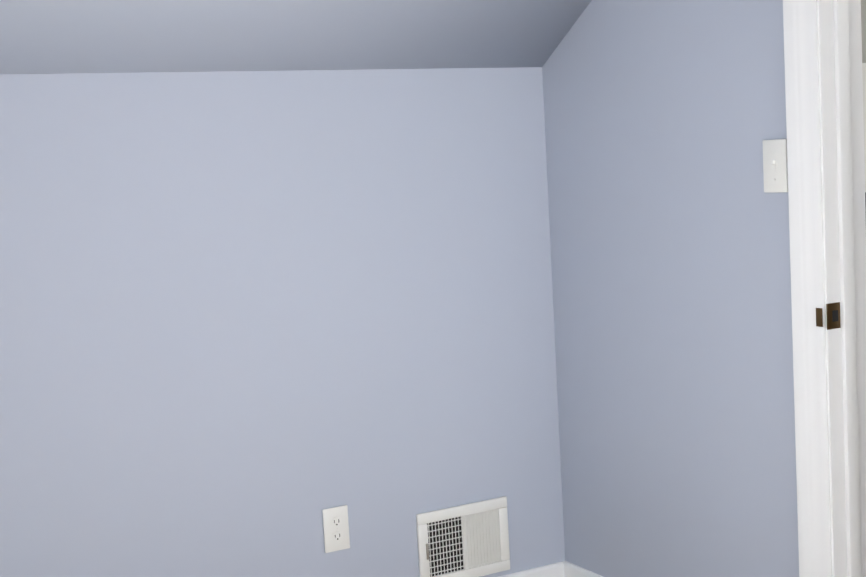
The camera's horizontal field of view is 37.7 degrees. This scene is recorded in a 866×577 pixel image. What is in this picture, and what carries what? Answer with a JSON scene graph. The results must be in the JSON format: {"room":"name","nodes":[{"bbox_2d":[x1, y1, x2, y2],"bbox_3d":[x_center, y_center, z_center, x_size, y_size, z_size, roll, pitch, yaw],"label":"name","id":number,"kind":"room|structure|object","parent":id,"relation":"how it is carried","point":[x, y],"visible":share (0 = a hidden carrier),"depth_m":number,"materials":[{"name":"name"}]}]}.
{"room":"empty bedroom","nodes":[
{"label":"empty bedroom","id":0,"kind":"room"},
{"bbox_2d":[0,0,865,73],"bbox_3d":[1.367,-0.861,1.564,5.155,1.046,5.159,-6,6,-29],"label":"ceiling","id":1,"kind":"structure","parent":0,"point":[80,36],"depth_m":3.05,"materials":[{"name":"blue paint"}]},
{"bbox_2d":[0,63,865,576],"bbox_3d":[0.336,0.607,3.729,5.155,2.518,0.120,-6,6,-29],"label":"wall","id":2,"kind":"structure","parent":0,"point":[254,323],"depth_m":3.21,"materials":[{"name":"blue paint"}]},
{"bbox_2d":[322,505,349,552],"bbox_3d":[-0.253,0.632,3.326,0.072,0.117,0.008,-6,6,-29],"label":"electrical outlet","id":3,"kind":"object","parent":2,"relation":"attached to","point":[336,528],"visible":1,"depth_m":3.32,"materials":[{"name":"white plastic"}]},
{"bbox_2d":[416,496,509,576],"bbox_3d":[0.088,0.706,3.518,0.288,0.212,0.016,-6,6,-29],"label":"air vent","id":4,"kind":"object","parent":2,"relation":"in","point":[469,540],"visible":1,"depth_m":3.52,"materials":[{"name":"white plastic"}]},
{"bbox_2d":[499,561,564,576],"bbox_3d":[-0.668,0.946,3.115,2.404,0.072,0.013,-6,6,-29],"label":"baseboard","id":5,"kind":"structure","parent":2,"relation":"attached to","point":[554,570],"depth_m":3.65,"materials":[{"name":"white"}]},
{"bbox_2d":[542,0,798,576],"bbox_3d":[1.454,-0.117,1.642,0.060,2.230,4.765,-6,6,-29],"label":"wall","id":6,"kind":"structure","parent":0,"point":[670,248],"depth_m":3.16,"materials":[{"name":"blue paint"}]},
{"bbox_2d":[563,561,602,576],"bbox_3d":[0.619,0.859,3.275,0.013,0.072,0.975,-6,6,-29],"label":"baseboard","id":7,"kind":"structure","parent":6,"relation":"attached to","point":[572,570],"depth_m":3.64,"materials":[{"name":"white"}]},
{"bbox_2d":[762,139,787,192],"bbox_3d":[0.754,-0.271,2.802,0.014,0.117,0.072,-6,6,-29],"label":"switch plate","id":8,"kind":"object","parent":6,"relation":"attached to","point":[775,172],"visible":1,"depth_m":2.80,"materials":[{"name":"white plastic"}]},
{"bbox_2d":[783,0,865,576],"bbox_3d":[1.070,-0.066,2.409,0.160,2.025,0.920,-6,6,-29],"label":"door frame","id":9,"kind":"structure","parent":6,"relation":"attached to","point":[824,123],"depth_m":2.74,"materials":[{"name":"white wood"}]}
]}

